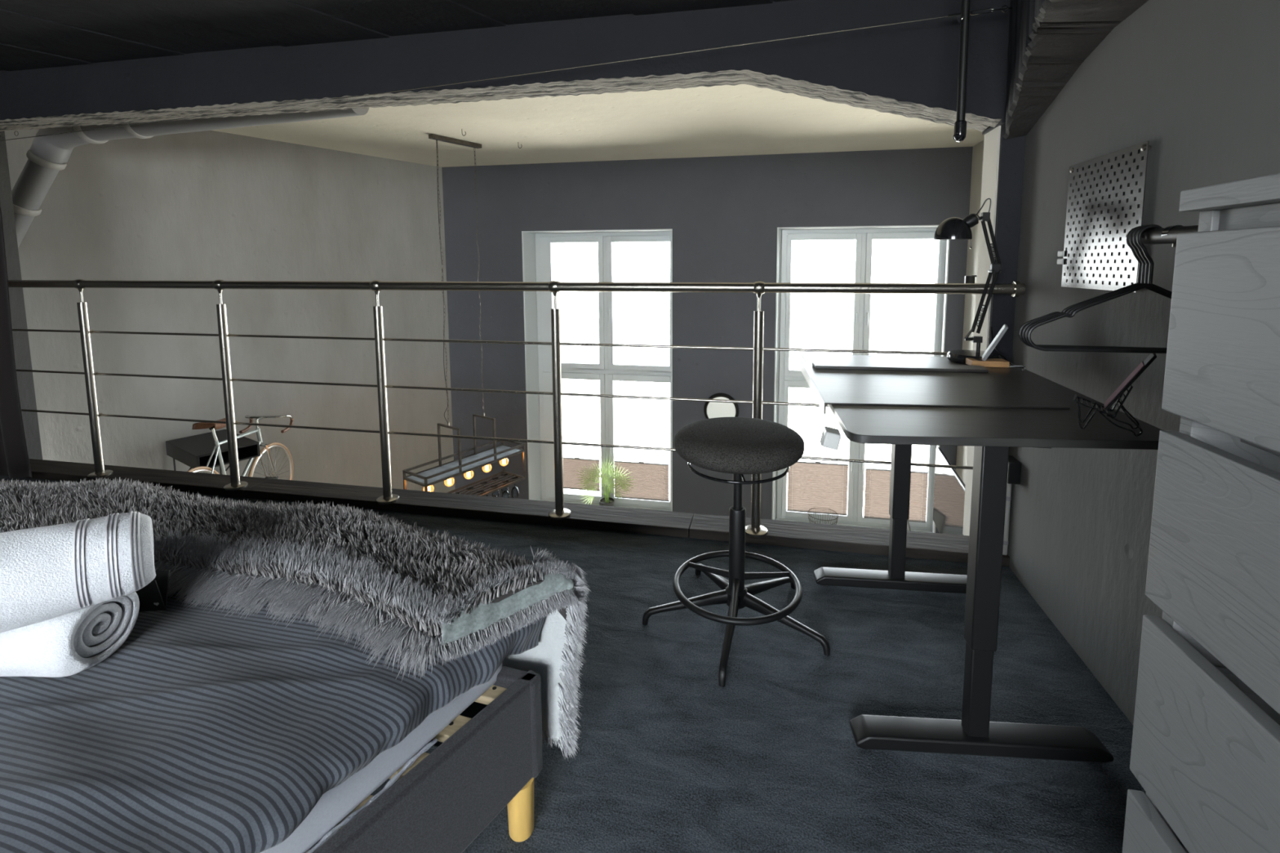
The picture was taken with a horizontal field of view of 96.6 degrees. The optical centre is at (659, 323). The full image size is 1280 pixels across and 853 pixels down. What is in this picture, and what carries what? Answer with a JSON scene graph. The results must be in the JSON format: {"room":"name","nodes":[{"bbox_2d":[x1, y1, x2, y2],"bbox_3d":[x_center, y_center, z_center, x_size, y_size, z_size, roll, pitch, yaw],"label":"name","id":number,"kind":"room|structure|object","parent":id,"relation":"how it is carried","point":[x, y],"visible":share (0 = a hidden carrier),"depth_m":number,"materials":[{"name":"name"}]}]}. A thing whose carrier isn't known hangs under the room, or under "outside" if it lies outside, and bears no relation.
{"room":"loft bedroom","nodes":[
{"label":"loft bedroom","id":0,"kind":"room"},
{"bbox_2d":[4,128,454,493],"bbox_3d":[-3.625,0.886,5.192,0.269,5.047,4.604,4,7,34],"label":"wall","id":1,"kind":"structure","parent":0,"point":[203,205],"depth_m":4.88,"materials":[{"name":"grey concrete"}]},
{"bbox_2d":[0,130,42,459],"bbox_3d":[-4.048,1.204,3.558,0.630,4.750,0.260,1,6,11],"label":"trim","id":2,"kind":"structure","parent":1,"relation":"attached to","point":[20,339],"depth_m":3.46,"materials":[{"name":"paint"}]},
{"bbox_2d":[11,106,368,247],"bbox_3d":[-3.003,-0.873,3.458,2.862,0.882,0.234,1,6,13],"label":"drain pipe","id":3,"kind":"object","parent":1,"relation":"attached to","point":[47,155],"visible":0.66,"depth_m":3.55,"materials":[{"name":"grey metal"}]},
{"bbox_2d":[165,429,260,474],"bbox_3d":[-3.530,1.131,4.515,0.652,0.397,0.404,4,7,34],"label":"wall shelf","id":4,"kind":"object","parent":1,"relation":"attached to","point":[193,451],"visible":0.7,"depth_m":4.43,"materials":[{"name":"black wood"}]},
{"bbox_2d":[186,414,293,479],"bbox_3d":[-3.174,1.144,4.346,0.372,0.951,1.372,-1,6,-10],"label":"bicycle","id":5,"kind":"object","parent":1,"relation":"attached to","point":[211,426],"visible":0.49,"depth_m":4.56,"materials":[{"name":"grey metal"}]},
{"bbox_2d":[0,0,792,71],"bbox_3d":[-1.970,-1.116,0.121,6.250,0.162,5.200,1,6,11],"label":"ceiling","id":6,"kind":"structure","parent":0,"point":[34,33],"depth_m":2.40,"materials":[{"name":"paint"}]},
{"bbox_2d":[952,0,970,142],"bbox_3d":[0.944,-0.890,1.770,0.042,0.638,0.035,1,6,11],"label":"pole","id":7,"kind":"object","parent":6,"relation":"hanging from","point":[960,125],"visible":1,"depth_m":1.77,"materials":[{"name":"black metal"}]},
{"bbox_2d":[0,475,1146,852],"bbox_3d":[-1.927,1.270,0.420,6.100,0.250,5.020,1,6,11],"label":"floor","id":8,"kind":"structure","parent":0,"point":[669,758],"depth_m":1.49,"materials":[{"name":"carpet"}]},
{"bbox_2d":[306,665,542,852],"bbox_3d":[-1.684,0.936,0.816,2.484,0.332,1.662,2,6,18],"label":"bed","id":9,"kind":"object","parent":8,"relation":"on","point":[488,759],"visible":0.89,"depth_m":1.04,"materials":[{"name":"grey fabric"}]},
{"bbox_2d":[0,476,590,759],"bbox_3d":[-1.395,0.685,1.467,2.545,0.475,0.472,1,6,15],"label":"fur throw","id":10,"kind":"object","parent":9,"relation":"on","point":[414,589],"visible":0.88,"depth_m":1.21,"materials":[{"name":"grey fur"}]},
{"bbox_2d":[260,663,502,852],"bbox_3d":[-1.625,0.738,0.830,2.395,0.113,1.744,1,6,11],"label":"mattress","id":11,"kind":"object","parent":9,"relation":"on","point":[335,804],"visible":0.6,"depth_m":0.92,"materials":[{"name":"grey fabric"}]},
{"bbox_2d":[0,588,545,852],"bbox_3d":[-1.594,0.677,0.717,2.451,0.141,1.596,1,6,11],"label":"duvet","id":12,"kind":"object","parent":11,"relation":"on","point":[206,730],"visible":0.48,"depth_m":0.87,"materials":[{"name":"fabric"}]},
{"bbox_2d":[0,591,139,677],"bbox_3d":[-1.175,0.518,0.986,0.458,0.144,0.158,0,6,2],"label":"rolled towel","id":13,"kind":"object","parent":12,"relation":"on","point":[71,643],"visible":0.62,"depth_m":0.92,"materials":[{"name":"white fabric"}]},
{"bbox_2d":[0,511,155,632],"bbox_3d":[-1.019,0.398,0.874,0.366,0.156,0.167,-5,8,-40],"label":"rolled towel","id":14,"kind":"object","parent":13,"relation":"on","point":[48,572],"visible":1,"depth_m":0.89,"materials":[{"name":"white fabric"}]},
{"bbox_2d":[135,569,169,611],"bbox_3d":[-1.011,0.530,1.116,0.075,0.072,0.038,-1,6,-6],"label":"folded card","id":15,"kind":"object","parent":12,"relation":"on","point":[153,597],"visible":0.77,"depth_m":1.12,"materials":[{"name":"black"}]},
{"bbox_2d":[642,417,830,687],"bbox_3d":[0.243,0.663,1.842,0.594,0.657,0.578,1,6,11],"label":"stool","id":16,"kind":"object","parent":8,"relation":"on","point":[739,446],"visible":1,"depth_m":1.78,"materials":[{"name":"grey fabric"}]},
{"bbox_2d":[801,354,1162,763],"bbox_3d":[0.811,0.590,1.707,0.729,0.826,1.120,1,6,11],"label":"desk","id":17,"kind":"object","parent":8,"relation":"on","point":[991,431],"visible":0.87,"depth_m":1.34,"materials":[{"name":"black laminate"}]},
{"bbox_2d":[800,362,1070,414],"bbox_3d":[0.746,0.187,1.696,0.608,0.030,0.648,1,6,11],"label":"desk pad","id":18,"kind":"object","parent":17,"relation":"on","point":[991,388],"visible":0.98,"depth_m":1.59,"materials":[{"name":"black leather"}]},
{"bbox_2d":[812,362,988,372],"bbox_3d":[0.793,0.146,1.896,0.546,0.010,0.080,1,6,8],"label":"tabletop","id":19,"kind":"object","parent":18,"relation":"on","point":[923,367],"visible":1,"depth_m":1.88,"materials":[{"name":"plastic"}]},
{"bbox_2d":[933,198,1025,368],"bbox_3d":[1.143,-0.150,2.029,0.306,0.580,0.183,4,7,34],"label":"desk lamp","id":20,"kind":"object","parent":17,"relation":"on","point":[951,228],"visible":0.98,"depth_m":2.02,"materials":[{"name":"black metal"}]},
{"bbox_2d":[963,213,978,227],"bbox_3d":[1.103,-0.363,2.024,0.050,0.052,0.044,1,6,11],"label":"socket","id":21,"kind":"object","parent":20,"relation":"attached to","point":[971,220],"depth_m":2.01,"materials":[{"name":"black metal"}]},
{"bbox_2d":[965,357,1009,367],"bbox_3d":[1.129,0.136,1.965,0.118,0.022,0.062,1,6,9],"label":"wooden stand","id":22,"kind":"object","parent":17,"relation":"on","point":[991,362],"visible":0.9,"depth_m":1.94,"materials":[{"name":"brown wood"}]},
{"bbox_2d":[982,324,1008,360],"bbox_3d":[1.141,0.066,1.941,0.070,0.121,0.088,3,7,29],"label":"tablet","id":23,"kind":"object","parent":22,"relation":"on","point":[999,335],"visible":1,"depth_m":1.91,"materials":[{"name":"grey metal"}]},
{"bbox_2d":[1009,365,1026,370],"bbox_3d":[1.205,0.148,1.908,0.030,0.010,0.058,-1,6,-11],"label":"lead","id":24,"kind":"object","parent":17,"relation":"on","point":[1010,366],"visible":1,"depth_m":1.92,"materials":[{"name":"grey"}]},
{"bbox_2d":[1073,385,1142,436],"bbox_3d":[0.948,0.174,1.208,0.117,0.102,0.068,4,7,35],"label":"holder","id":25,"kind":"object","parent":17,"relation":"on","point":[1076,396],"visible":0.97,"depth_m":1.21,"materials":[{"name":"black metal"}]},
{"bbox_2d":[1103,353,1156,410],"bbox_3d":[0.974,0.120,1.182,0.076,0.122,0.066,4,7,38],"label":"phone","id":26,"kind":"object","parent":25,"relation":"in","point":[1151,357],"visible":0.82,"depth_m":1.17,"materials":[{"name":"black paint"}]},
{"bbox_2d":[1122,173,1279,852],"bbox_3d":[0.750,0.521,0.223,0.405,1.267,1.060,1,6,11],"label":"dresser","id":27,"kind":"object","parent":8,"relation":"on","point":[1205,754],"visible":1,"depth_m":0.65,"materials":[{"name":"grey wood"}]},
{"bbox_2d":[1125,225,1198,246],"bbox_3d":[0.828,-0.135,0.867,0.064,0.064,0.358,1,6,11],"label":"clothes rod","id":28,"kind":"object","parent":27,"relation":"attached to","point":[1168,235],"visible":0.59,"depth_m":0.94,"materials":[{"name":"black metal"}]},
{"bbox_2d":[1018,226,1171,348],"bbox_3d":[0.866,-0.063,1.035,0.378,0.226,0.007,1,6,12],"label":"clothes hanger","id":29,"kind":"object","parent":28,"relation":"hanging from","point":[1140,270],"visible":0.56,"depth_m":1.04,"materials":[{"name":"black"}]},
{"bbox_2d":[1021,225,1171,349],"bbox_3d":[0.863,-0.061,1.023,0.378,0.226,0.006,1,6,11],"label":"clothes hanger","id":30,"kind":"object","parent":28,"relation":"hanging from","point":[1143,273],"visible":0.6,"depth_m":1.03,"materials":[{"name":"black"}]},
{"bbox_2d":[1024,225,1171,350],"bbox_3d":[0.860,-0.060,1.012,0.378,0.226,0.006,1,6,10],"label":"clothes hanger","id":31,"kind":"object","parent":28,"relation":"hanging from","point":[1135,237],"visible":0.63,"depth_m":1.02,"materials":[{"name":"black"}]},
{"bbox_2d":[210,84,984,167],"bbox_3d":[-0.905,-1.651,4.594,7.800,0.150,3.850,1,6,11],"label":"ceiling","id":32,"kind":"structure","parent":0,"point":[740,119],"depth_m":4.67,"materials":[{"name":"white paint"}]},
{"bbox_2d":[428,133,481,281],"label":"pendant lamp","id":33,"kind":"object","parent":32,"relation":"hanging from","point":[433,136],"depth_m":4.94,"materials":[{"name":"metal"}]},
{"bbox_2d":[402,320,525,496],"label":"pendant lamp","id":34,"kind":"object","parent":32,"relation":"hanging from","point":[427,479],"depth_m":5.33,"materials":[{"name":"metal"}]},
{"bbox_2d":[407,445,521,483],"bbox_3d":[-1.784,1.307,5.314,0.310,0.006,1.090,4,7,34],"label":"tray","id":35,"kind":"object","parent":34,"relation":"on","point":[446,466],"depth_m":5.25,"materials":[{"name":"metal"}]},
{"bbox_2d":[491,477,499,497],"bbox_3d":[-1.640,1.643,5.688,0.074,0.200,0.074,1,6,11],"label":"wine glass","id":36,"kind":"object","parent":34,"relation":"hanging from","point":[495,478],"visible":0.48,"depth_m":5.68,"materials":[{"name":"clear glass"}]},
{"bbox_2d":[501,473,508,493],"bbox_3d":[-1.573,1.633,5.787,0.074,0.200,0.074,1,6,11],"label":"wine glass","id":37,"kind":"object","parent":34,"relation":"hanging from","point":[505,473],"visible":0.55,"depth_m":5.78,"materials":[{"name":"clear glass"}]},
{"bbox_2d":[502,480,509,497],"bbox_3d":[-1.516,1.651,5.604,0.074,0.200,0.074,1,6,11],"label":"wine glass","id":38,"kind":"object","parent":34,"relation":"hanging from","point":[504,482],"visible":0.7,"depth_m":5.60,"materials":[{"name":"clear glass"}]},
{"bbox_2d":[502,490,509,497],"bbox_3d":[-1.516,1.698,5.609,0.074,0.107,0.074,1,6,11],"label":"bowl","id":39,"kind":"object","parent":38,"relation":"on","point":[504,491],"depth_m":5.60,"materials":[{"name":"clear glass"}]},
{"bbox_2d":[511,476,519,497],"bbox_3d":[-1.449,1.641,5.704,0.074,0.200,0.074,1,6,11],"label":"wine glass","id":40,"kind":"object","parent":34,"relation":"hanging from","point":[513,487],"visible":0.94,"depth_m":5.70,"materials":[{"name":"clear glass"}]},
{"bbox_2d":[511,486,519,497],"bbox_3d":[-1.449,1.687,5.708,0.074,0.107,0.074,1,6,11],"label":"bowl","id":41,"kind":"object","parent":40,"relation":"on","point":[513,487],"depth_m":5.70,"materials":[{"name":"clear glass"}]},
{"bbox_2d":[441,146,973,533],"bbox_3d":[0.259,0.720,6.324,5.900,5.127,0.340,1,6,11],"label":"wall","id":42,"kind":"structure","parent":0,"point":[724,214],"depth_m":6.04,"materials":[{"name":"paint"}]},
{"bbox_2d":[535,231,671,511],"bbox_3d":[-0.633,0.584,6.466,1.736,3.234,0.340,1,6,11],"label":"window","id":43,"kind":"structure","parent":42,"relation":"in","point":[606,371],"depth_m":6.58,"materials":[{"name":"white plastic"}]},
{"bbox_2d":[563,457,599,491],"bbox_3d":[-0.972,1.776,6.731,0.545,0.390,0.020,1,6,11],"label":"blind","id":44,"kind":"object","parent":43,"relation":"attached to","point":[571,465],"visible":0.66,"depth_m":6.73,"materials":[{"name":"beige fabric"}]},
{"bbox_2d":[574,457,636,506],"bbox_3d":[-0.630,1.844,6.559,0.762,0.628,0.186,1,6,11],"label":"potted palm","id":45,"kind":"object","parent":43,"relation":"on","point":[606,501],"visible":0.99,"depth_m":6.54,"materials":[{"name":"green plant"}]},
{"bbox_2d":[599,497,614,506],"bbox_3d":[-0.611,2.100,6.588,0.176,0.112,0.176,1,6,11],"label":"pot","id":46,"kind":"object","parent":45,"relation":"attached to","point":[603,501],"depth_m":6.57,"materials":[{"name":"grey ceramic"}]},
{"bbox_2d":[613,460,669,502],"bbox_3d":[-0.211,1.819,6.585,0.645,0.450,0.020,1,6,11],"label":"blind","id":47,"kind":"object","parent":43,"relation":"attached to","point":[651,479],"visible":0.94,"depth_m":6.58,"materials":[{"name":"beige fabric"}]},
{"bbox_2d":[703,393,738,418],"bbox_3d":[0.656,0.931,6.073,0.376,0.376,0.040,1,6,11],"label":"wall clock","id":48,"kind":"object","parent":42,"relation":"attached to","point":[711,410],"visible":0.76,"depth_m":6.05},
{"bbox_2d":[521,225,949,533],"bbox_3d":[0.701,0.597,6.224,4.478,3.211,0.340,1,6,11],"label":"trim","id":49,"kind":"structure","parent":42,"relation":"attached to","point":[528,237],"depth_m":6.43,"materials":[{"name":"white paint"}]},
{"bbox_2d":[775,227,946,533],"bbox_3d":[2.077,0.631,5.935,1.691,3.234,0.340,1,6,11],"label":"window","id":50,"kind":"structure","parent":42,"relation":"in","point":[864,237],"depth_m":6.03,"materials":[{"name":"white plastic"}]},
{"bbox_2d":[786,461,848,515],"bbox_3d":[1.715,1.788,6.201,0.629,0.580,0.020,1,6,11],"label":"blind","id":51,"kind":"object","parent":50,"relation":"attached to","point":[823,486],"visible":0.91,"depth_m":6.20,"materials":[{"name":"beige fabric"}]},
{"bbox_2d":[807,507,838,524],"bbox_3d":[1.743,2.115,6.093,0.316,0.166,0.316,1,6,11],"label":"wire basket","id":52,"kind":"object","parent":50,"relation":"on","point":[810,514],"visible":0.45,"depth_m":6.08,"materials":[{"name":"metal"}]},
{"bbox_2d":[863,467,928,523],"bbox_3d":[2.503,1.822,6.048,0.621,0.560,0.020,1,6,11],"label":"blind","id":53,"kind":"object","parent":50,"relation":"attached to","point":[877,493],"visible":0.67,"depth_m":6.06,"materials":[{"name":"beige fabric"}]},
{"bbox_2d":[906,519,911,530],"bbox_3d":[2.549,2.070,5.923,0.092,0.296,0.220,4,7,35],"label":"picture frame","id":54,"kind":"object","parent":50,"relation":"on","point":[908,522],"visible":0.02,"depth_m":5.99,"materials":[{"name":"grey"}]},
{"bbox_2d":[955,140,983,484],"bbox_3d":[2.695,0.991,3.872,0.167,5.077,3.600,1,6,11],"label":"wall","id":55,"kind":"structure","parent":0,"point":[978,149],"depth_m":5.33,"materials":[{"name":"white paint"}]},
{"bbox_2d":[933,447,965,535],"bbox_3d":[2.575,1.547,4.710,0.357,0.700,1.100,1,6,15],"label":"television","id":56,"kind":"object","parent":55,"relation":"attached to","point":[949,488],"visible":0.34,"depth_m":4.77,"materials":[{"name":"black plastic"}]},
{"bbox_2d":[964,275,976,283],"bbox_3d":[2.788,-0.395,5.061,0.155,0.160,0.115,1,6,11],"label":"wall sconce","id":57,"kind":"object","parent":55,"relation":"attached to","point":[968,279],"visible":0.44,"depth_m":5.02,"materials":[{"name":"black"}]},
{"bbox_2d":[1026,224,1172,353],"bbox_3d":[0.857,-0.059,1.001,0.378,0.226,0.007,1,6,9],"label":"clothes hanger","id":58,"kind":"object","parent":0,"point":[1142,230],"visible":0.62,"depth_m":1.01,"materials":[{"name":"black"}]},
{"bbox_2d":[1007,0,1279,724],"bbox_3d":[0.994,0.100,-0.253,0.200,2.200,5.070,1,6,11],"label":"wall","id":59,"kind":"structure","parent":0,"point":[1198,81],"depth_m":1.54,"materials":[{"name":"grey paint"}]},
{"bbox_2d":[0,458,1009,566],"bbox_3d":[-1.502,0.872,2.864,5.880,0.041,0.165,1,6,11],"label":"trim","id":60,"kind":"structure","parent":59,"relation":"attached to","point":[859,540],"depth_m":2.65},
{"bbox_2d":[8,279,1026,537],"bbox_3d":[-1.492,0.325,2.749,5.825,1.071,0.100,1,6,11],"label":"railing","id":61,"kind":"object","parent":60,"relation":"on","point":[1015,288],"visible":0.98,"depth_m":2.60,"materials":[{"name":"silver metal"}]},
{"bbox_2d":[0,0,1010,134],"bbox_3d":[-1.433,-1.105,2.731,6.100,0.600,0.200,1,6,11],"label":"ceiling beam","id":62,"kind":"structure","parent":59,"relation":"attached to","point":[908,69],"depth_m":2.42,"materials":[{"name":"paint"}]},
{"bbox_2d":[0,4,1012,141],"bbox_3d":[-1.216,-1.035,2.518,5.109,0.257,0.030,1,6,12],"label":"wire","id":63,"kind":"object","parent":59,"relation":"attached to","point":[1006,8],"visible":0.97,"depth_m":2.31,"materials":[{"name":"grey metal"}]},
{"bbox_2d":[0,130,31,478],"bbox_3d":[-3.755,-0.090,3.057,0.855,1.826,0.148,1,6,11],"label":"wall","id":64,"kind":"structure","parent":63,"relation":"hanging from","point":[14,455],"depth_m":3.02,"materials":[{"name":"grey paint"}]},
{"bbox_2d":[962,124,1025,535],"bbox_3d":[1.441,1.446,2.441,0.262,4.470,0.170,1,6,11],"label":"trim","id":65,"kind":"structure","parent":59,"relation":"attached to","point":[1002,171],"depth_m":2.21,"materials":[{"name":"paint"}]},
{"bbox_2d":[1002,483,1011,555],"bbox_3d":[1.355,0.772,2.230,0.025,0.350,0.025,1,6,11],"label":"conduit","id":66,"kind":"object","parent":59,"relation":"attached to","point":[1008,498],"visible":0.54,"depth_m":2.22,"materials":[{"name":"grey"}]},
{"bbox_2d":[1007,455,1021,484],"bbox_3d":[1.337,0.559,2.175,0.047,0.085,0.085,1,6,11],"label":"wall box","id":67,"kind":"object","parent":59,"relation":"attached to","point":[1014,473],"visible":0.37,"depth_m":2.13,"materials":[{"name":"black plastic"}]},
{"bbox_2d":[1002,0,1148,139],"bbox_3d":[0.581,-0.732,-0.283,0.668,0.577,5.020,1,6,11],"label":"trim","id":68,"kind":"structure","parent":59,"relation":"attached to","point":[1049,40],"depth_m":1.74,"materials":[{"name":"paint"}]},
{"bbox_2d":[1061,140,1151,292],"bbox_3d":[1.257,-0.285,1.623,0.019,0.377,0.384,1,6,11],"label":"pegboard","id":69,"kind":"object","parent":59,"relation":"attached to","point":[1144,147],"visible":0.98,"depth_m":1.60,"materials":[{"name":"grey metal"}]},
{"bbox_2d":[1057,250,1064,257],"bbox_3d":[1.290,-0.223,1.825,0.016,0.019,0.038,1,6,11],"label":"clip","id":70,"kind":"object","parent":69,"relation":"attached to","point":[1060,253],"visible":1,"depth_m":1.82,"materials":[{"name":"grey plastic"}]},
{"bbox_2d":[1057,258,1066,264],"bbox_3d":[1.290,-0.198,1.828,0.016,0.019,0.038,1,6,11],"label":"clip","id":71,"kind":"object","parent":69,"relation":"attached to","point":[1060,261],"visible":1,"depth_m":1.82,"materials":[{"name":"grey plastic"}]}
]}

